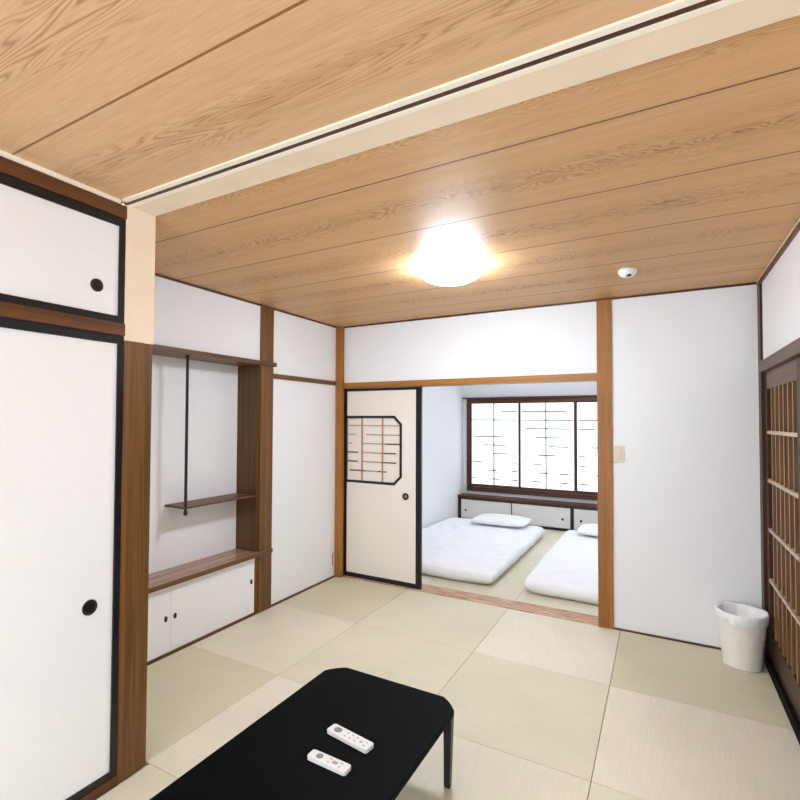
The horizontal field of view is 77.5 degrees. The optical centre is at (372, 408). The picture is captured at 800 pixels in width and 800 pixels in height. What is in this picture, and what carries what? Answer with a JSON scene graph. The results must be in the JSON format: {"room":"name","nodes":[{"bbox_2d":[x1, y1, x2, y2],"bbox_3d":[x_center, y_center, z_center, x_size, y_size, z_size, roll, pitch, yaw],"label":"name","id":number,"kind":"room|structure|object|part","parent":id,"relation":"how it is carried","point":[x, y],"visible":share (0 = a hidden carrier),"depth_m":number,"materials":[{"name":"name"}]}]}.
{"room":"traditional dwelling","nodes":[
{"label":"traditional dwelling","id":0,"kind":"room"},
{"bbox_2d":[0,316,123,799],"bbox_3d":[-1.275,0.590,1.687,0.027,1.805,0.878,-1,-2,30],"label":"door","id":1,"kind":"structure","parent":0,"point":[61,388],"depth_m":1.85,"materials":[{"name":"white paper"}]},
{"bbox_3d":[-1.110,0.782,1.955,0.008,0.060,0.060,-1,-2,30],"label":"handle","id":2,"kind":"part","parent":1,"relation":"part of","materials":[{"name":"black paint"}]},
{"bbox_2d":[149,276,335,603],"bbox_3d":[-0.867,0.384,3.558,0.960,2.410,2.749,-1,-2,30],"label":"wall","id":3,"kind":"structure","parent":0,"point":[185,316],"depth_m":3.84,"materials":[{"name":"white paint"}]},
{"bbox_2d":[0,150,120,203],"bbox_3d":[-1.510,-0.878,1.284,0.034,0.016,1.814,-1,-2,30],"label":"trim","id":4,"kind":"structure","parent":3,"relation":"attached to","point":[2,153],"depth_m":1.84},
{"bbox_2d":[79,776,116,799],"bbox_3d":[-1.521,1.505,1.244,0.034,0.045,1.849,-1,-2,30],"label":"trim","id":5,"kind":"structure","parent":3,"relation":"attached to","point":[110,784],"depth_m":1.98,"materials":[{"name":"brown wood"}]},
{"bbox_2d":[116,340,151,783],"bbox_3d":[-1.059,0.630,2.148,0.120,1.825,0.132,-1,-2,30],"label":"wooden post","id":6,"kind":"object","parent":3,"relation":"attached to","point":[137,360],"depth_m":2.11,"materials":[{"name":"brown wood"}]},
{"bbox_2d":[124,205,155,344],"bbox_3d":[-1.053,-0.570,2.179,0.127,0.575,0.139,-1,-2,30],"label":"trim","id":7,"kind":"structure","parent":3,"relation":"attached to","point":[140,225],"depth_m":2.14,"materials":[{"name":"beige wood"}]},
{"bbox_2d":[147,586,170,661],"bbox_3d":[-1.476,1.329,2.870,0.019,0.427,0.727,-1,-2,30],"label":"door","id":8,"kind":"structure","parent":3,"relation":"in","point":[159,602],"depth_m":3.11,"materials":[{"name":"white paper"}]},
{"bbox_2d":[165,355,254,515],"bbox_3d":[-1.156,0.188,3.640,0.209,1.067,0.664,-1,-2,30],"label":"shelf","id":9,"kind":"object","parent":3,"relation":"hanging from","point":[185,505],"visible":1,"depth_m":3.33,"materials":[{"name":"brown wood"}]},
{"bbox_3d":[-1.237,0.179,3.318,0.026,1.067,0.026,-1,-2,30],"label":"hanger rod","id":10,"kind":"part","parent":9,"relation":"part of","materials":[{"name":"black paint"}]},
{"bbox_2d":[148,548,272,593],"bbox_3d":[-1.313,1.111,3.310,0.254,0.031,1.645,-1,-2,30],"label":"shelf","id":11,"kind":"object","parent":3,"relation":"attached to","point":[162,579],"visible":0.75,"depth_m":3.44,"materials":[{"name":"brown wood"}]},
{"bbox_2d":[170,559,253,650],"bbox_3d":[-1.103,1.347,3.512,0.019,0.427,0.754,-1,-2,30],"label":"door","id":12,"kind":"structure","parent":3,"relation":"in","point":[202,605],"depth_m":3.46,"materials":[{"name":"white paper"}]},
{"bbox_2d":[152,344,276,366],"bbox_3d":[-1.300,-0.370,3.364,0.250,0.031,1.679,-1,-2,30],"label":"trim","id":13,"kind":"structure","parent":3,"relation":"attached to","point":[160,350],"depth_m":3.46,"materials":[{"name":"brown wood"}]},
{"bbox_2d":[147,575,334,665],"bbox_3d":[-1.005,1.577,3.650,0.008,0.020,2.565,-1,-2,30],"label":"baseboard","id":14,"kind":"structure","parent":3,"relation":"attached to","point":[333,576],"depth_m":3.56,"materials":[{"name":"wood"}]},
{"bbox_2d":[155,273,336,327],"bbox_3d":[-0.992,-0.815,3.711,0.010,0.013,2.566,-1,-2,30],"label":"trim","id":15,"kind":"structure","parent":3,"relation":"attached to","point":[158,275],"depth_m":3.67,"materials":[{"name":"wood"}]},
{"bbox_2d":[236,365,259,551],"bbox_3d":[-0.983,0.388,3.932,0.214,1.450,0.022,-1,-2,30],"label":"trim","id":16,"kind":"structure","parent":3,"relation":"attached to","point":[247,482],"depth_m":3.92,"materials":[{"name":"brown wood"}]},
{"bbox_2d":[254,557,257,612],"bbox_3d":[-0.901,1.358,3.856,0.022,0.430,0.042,-1,-2,30],"label":"trim","id":17,"kind":"structure","parent":3,"relation":"attached to","point":[255,559],"depth_m":3.84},
{"bbox_2d":[257,306,273,612],"bbox_3d":[-0.843,0.398,3.944,0.014,2.397,0.145,-1,-2,30],"label":"trim","id":18,"kind":"structure","parent":3,"relation":"attached to","point":[266,314],"depth_m":3.93,"materials":[{"name":"brown wood"}]},
{"bbox_2d":[273,373,335,384],"bbox_3d":[-0.577,-0.250,4.415,0.012,0.040,0.901,-1,-2,30],"label":"trim","id":19,"kind":"structure","parent":3,"relation":"attached to","point":[275,376],"depth_m":4.35,"materials":[{"name":"brown wood"}]},
{"bbox_2d":[343,389,345,575],"bbox_3d":[-0.249,0.718,4.844,0.012,1.810,0.112,-1,-2,30],"label":"trim","id":20,"kind":"structure","parent":3,"relation":"attached to","point":[344,389],"depth_m":4.80,"materials":[{"name":"brown wood"}]},
{"bbox_2d":[0,0,675,203],"bbox_3d":[-0.855,-0.963,0.400,3.216,0.116,2.740,-1,-2,30],"label":"ceiling","id":21,"kind":"structure","parent":0,"point":[121,99],"depth_m":1.28,"materials":[{"name":"brown wood"}]},
{"bbox_2d":[117,529,620,795],"bbox_3d":[0.510,1.658,3.184,3.696,0.138,9.050,-1,-2,30],"label":"floor","id":22,"kind":"structure","parent":0,"point":[547,529],"depth_m":2.15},
{"bbox_2d":[97,764,176,799],"bbox_3d":[-0.825,1.534,1.527,0.880,0.012,0.958,-1,-2,30],"label":"mat","id":23,"kind":"object","parent":22,"relation":"on","point":[150,780],"visible":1,"depth_m":2.03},
{"bbox_2d":[146,646,276,762],"bbox_3d":[-1.096,1.563,2.736,0.751,0.012,0.856,-1,-2,30],"label":"mat","id":24,"kind":"object","parent":22,"relation":"on","point":[187,688],"visible":0.71,"depth_m":2.75,"materials":[{"name":"beige wicker"}]},
{"bbox_2d":[147,675,303,778],"bbox_3d":[-0.385,1.556,2.323,0.888,0.012,0.856,-1,-2,30],"label":"mat","id":25,"kind":"object","parent":22,"relation":"on","point":[186,753],"visible":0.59,"depth_m":2.40,"materials":[{"name":"beige wicker"}]},
{"bbox_2d":[190,604,355,674],"bbox_3d":[-0.661,1.584,3.484,0.751,0.012,0.872,-1,-2,30],"label":"mat","id":26,"kind":"object","parent":22,"relation":"on","point":[272,640],"visible":1,"depth_m":3.41,"materials":[{"name":"beige wicker"}]},
{"bbox_2d":[279,577,407,622],"bbox_3d":[-0.224,1.605,4.237,0.751,0.012,0.865,-1,-2,30],"label":"mat","id":27,"kind":"object","parent":22,"relation":"on","point":[343,598],"visible":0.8,"depth_m":4.18,"materials":[{"name":"beige wicker"}]},
{"bbox_2d":[278,623,472,694],"bbox_3d":[0.050,1.577,3.071,0.888,0.012,0.872,-1,-2,30],"label":"mat","id":28,"kind":"object","parent":22,"relation":"on","point":[424,665],"visible":0.76,"depth_m":3.12,"materials":[{"name":"beige wicker"}]},
{"bbox_2d":[422,574,436,583],"bbox_3d":[0.523,1.639,5.399,0.804,0.012,1.506,-1,-2,30],"label":"mat","id":29,"kind":"object","parent":22,"relation":"on","point":[426,579],"visible":0.16,"depth_m":4.72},
{"bbox_2d":[422,517,543,583],"bbox_3d":[1.118,1.567,5.816,1.347,0.160,2.467,-1,-2,30],"label":"futon","id":30,"kind":"object","parent":29,"relation":"on","point":[460,549],"visible":0.75,"depth_m":5.33,"materials":[{"name":"white fabric"}]},
{"bbox_3d":[1.123,1.616,5.830,1.277,0.061,2.428,-1,-2,30],"label":"mattress","id":31,"kind":"part","parent":30,"relation":"part of","materials":[{"name":"white fabric"}]},
{"bbox_2d":[471,513,531,526],"bbox_3d":[1.709,1.470,6.555,0.704,0.096,0.526,-1,-2,30],"label":"pillow","id":32,"kind":"object","parent":30,"relation":"on","point":[487,518],"visible":1,"depth_m":6.41,"materials":[{"name":"white fabric"}]},
{"bbox_2d":[357,589,507,651],"bbox_3d":[0.487,1.599,3.824,0.888,0.012,0.865,-1,-2,30],"label":"mat","id":33,"kind":"object","parent":22,"relation":"on","point":[453,622],"visible":1,"depth_m":3.75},
{"bbox_2d":[427,555,541,600],"bbox_3d":[1.219,1.632,4.994,0.803,0.012,1.506,-1,-2,30],"label":"mat","id":34,"kind":"object","parent":22,"relation":"on","point":[509,585],"visible":0.33,"depth_m":4.58,"materials":[{"name":"beige wicker"}]},
{"bbox_2d":[395,733,590,799],"bbox_3d":[0.347,1.549,1.898,0.801,0.012,0.856,-1,-2,30],"label":"mat","id":35,"kind":"object","parent":22,"relation":"on","point":[479,772],"visible":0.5,"depth_m":2.08,"materials":[{"name":"beige wicker"}]},
{"bbox_2d":[438,652,609,781],"bbox_3d":[0.782,1.570,2.646,0.801,0.012,0.872,-1,-2,30],"label":"mat","id":36,"kind":"object","parent":22,"relation":"on","point":[554,720],"visible":0.8,"depth_m":2.56,"materials":[{"name":"beige wicker"}]},
{"bbox_2d":[458,493,597,530],"bbox_3d":[2.732,1.493,6.853,3.184,0.375,0.218,-1,-2,30],"label":"base cabinet","id":37,"kind":"object","parent":22,"relation":"on","point":[546,514],"visible":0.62,"depth_m":7.00,"materials":[{"name":"white paint"}]},
{"bbox_3d":[1.682,1.514,7.368,0.752,0.278,0.018,-1,-2,30],"label":"door","id":38,"kind":"part","parent":37,"relation":"part of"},
{"bbox_2d":[458,493,597,508],"bbox_3d":[2.733,1.321,6.858,3.184,0.030,0.218,-1,-2,30],"label":"countertop","id":39,"kind":"structure","parent":37,"relation":"on","point":[527,500],"depth_m":7.06,"materials":[{"name":"brown wood"}]},
{"bbox_3d":[2.360,1.507,6.974,0.787,0.278,0.018,-1,-2,30],"label":"door","id":40,"kind":"part","parent":37,"relation":"part of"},
{"bbox_3d":[3.062,1.500,6.566,0.744,0.278,0.018,-1,-2,30],"label":"door","id":41,"kind":"part","parent":37,"relation":"part of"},
{"bbox_2d":[523,529,565,556],"bbox_3d":[1.974,1.669,6.294,0.803,0.012,1.496,-1,-2,30],"label":"mat","id":42,"kind":"object","parent":22,"relation":"on","point":[549,538],"visible":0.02,"depth_m":6.10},
{"bbox_2d":[474,609,619,685],"bbox_3d":[1.219,1.591,3.399,0.801,0.012,0.865,-1,-2,30],"label":"mat","id":43,"kind":"object","parent":22,"relation":"on","point":[585,651],"visible":1,"depth_m":3.32,"materials":[{"name":"beige wicker"}]},
{"bbox_2d":[516,588,597,615],"bbox_3d":[1.915,1.625,4.590,0.803,0.012,1.506,-1,-2,30],"label":"mat","id":44,"kind":"object","parent":22,"relation":"on","point":[526,596],"visible":0.16,"depth_m":4.11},
{"bbox_2d":[524,530,597,604],"bbox_3d":[2.449,1.552,5.040,1.283,0.162,2.467,-1,-2,30],"label":"futon","id":45,"kind":"object","parent":44,"relation":"on","point":[569,569],"visible":0.41,"depth_m":4.50,"materials":[{"name":"white fabric"}]},
{"bbox_3d":[2.457,1.603,5.053,1.220,0.062,2.430,-1,-2,30],"label":"mattress","id":46,"kind":"part","parent":45,"relation":"part of","materials":[{"name":"white fabric"}]},
{"bbox_2d":[577,523,597,536],"bbox_3d":[2.831,1.459,5.908,0.710,0.096,0.522,-1,-2,30],"label":"pillow","id":47,"kind":"object","parent":45,"relation":"on","point":[591,529],"visible":0.32,"depth_m":5.85,"materials":[{"name":"white fabric"}]},
{"bbox_2d":[588,782,642,799],"bbox_3d":[1.044,1.542,1.493,0.807,0.012,0.856,-1,-2,30],"label":"mat","id":48,"kind":"object","parent":22,"relation":"on","point":[597,792],"visible":1,"depth_m":2.00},
{"bbox_2d":[591,686,799,799],"bbox_3d":[1.478,1.563,2.242,0.807,0.012,0.872,-1,-2,30],"label":"mat","id":49,"kind":"object","parent":22,"relation":"on","point":[650,747],"visible":1,"depth_m":2.25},
{"bbox_2d":[610,631,792,729],"bbox_3d":[1.916,1.585,2.994,0.807,0.012,0.865,-1,-2,30],"label":"mat","id":50,"kind":"object","parent":22,"relation":"on","point":[689,674],"visible":0.8,"depth_m":2.89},
{"bbox_2d":[715,601,769,672],"bbox_3d":[2.283,1.412,3.075,0.272,0.339,0.273,-1,-2,30],"label":"waste bin","id":51,"kind":"object","parent":50,"relation":"on","point":[742,627],"visible":1,"depth_m":2.99,"materials":[{"name":"white plastic"}]},
{"bbox_3d":[-0.103,1.527,1.108,0.785,0.012,0.958,-1,-2,30],"label":"mat","id":52,"kind":"object","parent":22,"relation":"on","visible":0},
{"bbox_2d":[149,667,453,799],"bbox_3d":[-0.210,1.371,1.704,0.638,0.330,1.200,-1,-2,30],"label":"table","id":53,"kind":"object","parent":52,"relation":"on","point":[267,760],"visible":0.99,"depth_m":1.78,"materials":[{"name":"black wood"}]},
{"bbox_2d":[307,749,350,775],"bbox_3d":[-0.146,1.197,1.683,0.160,0.016,0.044,-1,-2,31],"label":"remote control","id":54,"kind":"object","parent":53,"relation":"on","point":[342,768],"visible":1,"depth_m":1.67,"materials":[{"name":"white plastic"}]},
{"bbox_2d":[327,724,373,753],"bbox_3d":[-0.081,1.201,1.812,0.191,0.016,0.050,-1,-2,38],"label":"remote control","id":55,"kind":"object","parent":53,"relation":"on","point":[363,745],"visible":1,"depth_m":1.80,"materials":[{"name":"white plastic"}]},
{"bbox_3d":[0.315,1.391,2.041,0.036,0.298,0.036,-1,-2,30],"label":"leg","id":56,"kind":"part","parent":53,"relation":"part of","materials":[{"name":"black metal"}]},
{"bbox_2d":[422,386,462,528],"bbox_3d":[0.487,0.463,6.412,0.235,2.410,3.350,-1,-2,30],"label":"wall","id":57,"kind":"structure","parent":0,"point":[442,406],"depth_m":7.03,"materials":[{"name":"white paint"}]},
{"bbox_2d":[121,15,799,326],"bbox_3d":[0.355,-0.892,2.960,3.696,0.116,2.617,-1,-2,30],"label":"ceiling","id":58,"kind":"structure","parent":0,"point":[682,169],"depth_m":2.11,"materials":[{"name":"brown wood"}]},
{"bbox_2d":[420,257,481,285],"bbox_3d":[0.464,-0.785,2.932,0.360,0.097,0.360,-1,-2,30],"label":"ceiling light","id":59,"kind":"object","parent":58,"relation":"attached to","point":[452,271],"visible":1,"depth_m":2.82,"materials":[{"name":"white plastic"}]},
{"bbox_2d":[618,267,636,277],"bbox_3d":[1.525,-0.804,2.972,0.100,0.048,0.100,-1,-2,30],"label":"smoke detector","id":60,"kind":"object","parent":58,"relation":"attached to","point":[627,272],"visible":1,"depth_m":2.94,"materials":[{"name":"white plastic"}]},
{"bbox_2d":[463,381,597,503],"bbox_3d":[2.803,0.491,7.073,3.576,2.410,0.120,-1,-2,30],"label":"wall","id":61,"kind":"structure","parent":0,"point":[564,388],"depth_m":7.37,"materials":[{"name":"white paint"}]},
{"bbox_2d":[462,395,597,500],"bbox_3d":[2.801,0.544,6.989,3.184,1.440,0.125,-1,-2,30],"label":"window","id":62,"kind":"structure","parent":61,"relation":"in","point":[546,446],"depth_m":7.25,"materials":[{"name":"white paper"}]},
{"bbox_3d":[1.863,0.556,7.564,0.755,1.302,0.028,-1,-2,30],"label":"shoji panel","id":63,"kind":"part","parent":62,"relation":"part of","materials":[{"name":"white paper"}]},
{"bbox_3d":[2.513,0.549,7.161,0.775,1.302,0.028,-1,-2,30],"label":"shoji panel","id":64,"kind":"part","parent":62,"relation":"part of","materials":[{"name":"white paper"}]},
{"bbox_3d":[3.175,0.543,6.802,0.730,1.302,0.028,-1,-2,30],"label":"shoji panel","id":65,"kind":"part","parent":62,"relation":"part of","materials":[{"name":"white paper"}]},
{"bbox_2d":[343,284,761,647],"bbox_3d":[0.979,0.408,4.132,3.576,2.410,0.100,-1,-2,30],"label":"wall","id":66,"kind":"structure","parent":0,"point":[687,526],"depth_m":3.47,"materials":[{"name":"white paint"}]},
{"bbox_2d":[334,326,344,577],"bbox_3d":[-0.315,0.416,4.797,0.070,2.411,0.050,-1,-2,30],"label":"trim","id":67,"kind":"structure","parent":66,"relation":"attached to","point":[340,330],"depth_m":4.78,"materials":[{"name":"brown wood"}]},
{"bbox_2d":[344,387,421,589],"bbox_3d":[0.092,0.707,4.618,0.803,1.793,0.028,-1,-2,30],"label":"door","id":68,"kind":"structure","parent":66,"relation":"in","point":[383,426],"depth_m":4.60,"materials":[{"name":"white paper"}]},
{"bbox_3d":[0.018,0.389,4.669,0.593,0.635,0.023,-1,-2,30],"label":"lattice frame","id":69,"kind":"part","parent":68,"relation":"part of","materials":[{"name":"beige paper"}]},
{"bbox_2d":[344,373,596,388],"bbox_3d":[0.725,-0.224,4.297,2.239,0.054,0.126,-1,-2,30],"label":"trim","id":70,"kind":"structure","parent":66,"relation":"attached to","point":[583,377],"depth_m":4.14,"materials":[{"name":"brown wood"}]},
{"bbox_2d":[343,575,597,625],"bbox_3d":[0.739,1.608,4.290,2.238,0.017,0.190,-1,-2,30],"label":"trim","id":71,"kind":"structure","parent":66,"relation":"attached to","point":[463,595],"depth_m":4.07,"materials":[{"name":"brown wood"}]},
{"bbox_2d":[344,282,756,327],"bbox_3d":[1.117,-0.796,4.022,3.206,0.013,0.010,-1,-2,30],"label":"trim","id":72,"kind":"structure","parent":66,"relation":"attached to","point":[753,283],"depth_m":3.79,"materials":[{"name":"brown wood"}]},
{"bbox_2d":[596,299,613,629],"bbox_3d":[1.733,0.403,3.692,0.100,2.400,0.133,-1,-2,30],"label":"wooden post","id":73,"kind":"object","parent":66,"relation":"attached to","point":[603,307],"depth_m":3.63,"materials":[{"name":"brown wood"}]},
{"bbox_2d":[613,446,623,461],"bbox_3d":[1.784,0.332,3.601,0.070,0.117,0.012,-1,-2,30],"label":"light switch","id":74,"kind":"object","parent":66,"relation":"attached to","point":[618,451],"visible":1,"depth_m":3.60,"materials":[{"name":"beige plastic"}]},
{"bbox_2d":[614,627,720,649],"bbox_3d":[2.118,1.587,3.373,0.864,0.018,0.010,-1,-2,30],"label":"baseboard","id":75,"kind":"structure","parent":66,"relation":"attached to","point":[615,628],"depth_m":3.42,"materials":[{"name":"brown wood"}]},
{"bbox_2d":[762,231,799,358],"bbox_3d":[2.037,0.366,2.275,0.120,2.410,8.950,-1,-2,30],"label":"wall","id":76,"kind":"structure","parent":0,"point":[781,286],"depth_m":2.61,"materials":[{"name":"white paint"}]},
{"bbox_2d":[122,0,704,202],"bbox_3d":[0.042,-0.871,1.444,2.476,0.007,0.022,-1,-2,30],"label":"trim","id":77,"kind":"structure","parent":76,"relation":"attached to","point":[673,6],"depth_m":1.34,"materials":[{"name":"white wood"}]},
{"bbox_2d":[124,0,721,204],"bbox_3d":[0.043,-0.928,1.467,2.496,0.124,0.015,-1,-2,30],"label":"trim","id":78,"kind":"structure","parent":76,"relation":"attached to","point":[706,2],"depth_m":1.34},
{"bbox_2d":[128,0,743,207],"bbox_3d":[0.052,-0.926,1.482,2.496,0.127,0.020,-1,-2,30],"label":"trim","id":79,"kind":"structure","parent":76,"relation":"attached to","point":[709,8],"depth_m":1.34,"materials":[{"name":"white wood"}]},
{"bbox_2d":[133,0,799,215],"bbox_3d":[0.085,-0.926,1.539,2.496,0.124,0.112,-1,-2,30],"label":"ceiling beam","id":80,"kind":"structure","parent":76,"relation":"attached to","point":[746,15],"depth_m":1.36,"materials":[{"name":"beige wood"}]},
{"bbox_2d":[757,284,768,662],"bbox_3d":[2.491,0.404,3.138,0.062,2.378,0.100,-1,-2,30],"label":"trim","id":81,"kind":"structure","parent":76,"relation":"attached to","point":[763,523],"depth_m":3.12,"materials":[{"name":"brown wood"}]},
{"bbox_2d":[756,219,799,282],"bbox_3d":[1.842,-0.845,2.097,0.014,0.007,2.588,-1,-2,30],"label":"trim","id":82,"kind":"structure","parent":76,"relation":"attached to","point":[799,219],"depth_m":2.58,"materials":[{"name":"brown wood"}]},
{"bbox_2d":[757,221,799,285],"bbox_3d":[1.116,-0.865,0.842,0.014,0.022,5.488,-1,-2,30],"label":"trim","id":83,"kind":"structure","parent":76,"relation":"attached to","point":[796,230],"depth_m":2.59,"materials":[{"name":"brown wood"}]},
{"bbox_2d":[759,337,799,372],"bbox_3d":[1.963,-0.280,2.249,0.072,0.068,1.999,-1,-2,30],"label":"trim","id":84,"kind":"structure","parent":76,"relation":"attached to","point":[791,351],"depth_m":2.56,"materials":[{"name":"brown wood"}]},
{"bbox_2d":[764,356,799,721],"bbox_3d":[2.230,0.642,2.686,0.029,1.749,0.928,-1,-2,30],"label":"door","id":85,"kind":"structure","parent":76,"relation":"in","point":[781,383],"depth_m":2.70,"materials":[{"name":"brown wood"}]},
{"bbox_3d":[2.234,-0.179,2.707,0.026,0.104,0.778,-1,-2,30],"label":"head rail","id":86,"kind":"part","parent":85,"relation":"part of","materials":[{"name":"brown wood"}]},
{"bbox_3d":[2.228,0.138,2.701,0.019,0.020,0.778,-1,-2,30],"label":"cross rail","id":87,"kind":"part","parent":85,"relation":"part of","materials":[{"name":"beige wood"}]},
{"bbox_3d":[2.226,0.429,2.694,0.019,0.020,0.778,-1,-2,30],"label":"cross rail","id":88,"kind":"part","parent":85,"relation":"part of","materials":[{"name":"beige wood"}]},
{"bbox_3d":[2.225,0.727,2.687,0.019,0.020,0.778,-1,-2,30],"label":"cross rail","id":89,"kind":"part","parent":85,"relation":"part of","materials":[{"name":"brown wood"}]},
{"bbox_3d":[2.223,1.032,2.679,0.019,0.020,0.778,-1,-2,30],"label":"cross rail","id":90,"kind":"part","parent":85,"relation":"part of","materials":[{"name":"brown wood"}]},
{"bbox_3d":[2.226,1.434,2.666,0.022,0.164,0.778,-1,-2,30],"label":"kick panel","id":91,"kind":"part","parent":85,"relation":"part of","materials":[{"name":"brown wood"}]},
{"bbox_2d":[765,655,799,744],"bbox_3d":[1.958,1.536,2.200,0.062,0.063,1.999,-1,-2,30],"label":"trim","id":92,"kind":"structure","parent":76,"relation":"attached to","point":[791,715],"depth_m":2.62,"materials":[{"name":"black wood"}]},
{"bbox_3d":[-1.992,0.314,1.026,0.600,2.410,2.741,-1,-2,30],"label":"wall","id":93,"kind":"structure","parent":0,"visible":0},
{"bbox_2d":[0,301,124,335],"bbox_3d":[-1.512,-0.349,1.291,0.034,0.051,1.849,-1,-2,30],"label":"trim","id":94,"kind":"structure","parent":93,"relation":"attached to","point":[9,310],"depth_m":1.85,"materials":[{"name":"brown wood"}]},
{"bbox_2d":[0,172,125,323],"bbox_3d":[-1.269,-0.584,1.717,0.027,0.440,0.878,-1,-2,30],"label":"door","id":95,"kind":"structure","parent":93,"relation":"in","point":[58,253],"depth_m":1.86,"materials":[{"name":"white paper"}]},
{"bbox_3d":[-1.101,-0.492,1.990,0.008,0.052,0.052,-1,-2,30],"label":"handle","id":96,"kind":"part","parent":95,"relation":"part of","materials":[{"name":"black paint"}]},
{"bbox_2d":[0,156,126,219],"bbox_3d":[-1.510,-0.843,1.303,0.034,0.053,1.849,-1,-2,30],"label":"trim","id":97,"kind":"structure","parent":93,"relation":"attached to","point":[9,167],"depth_m":1.86,"materials":[{"name":"brown wood"}]}
]}

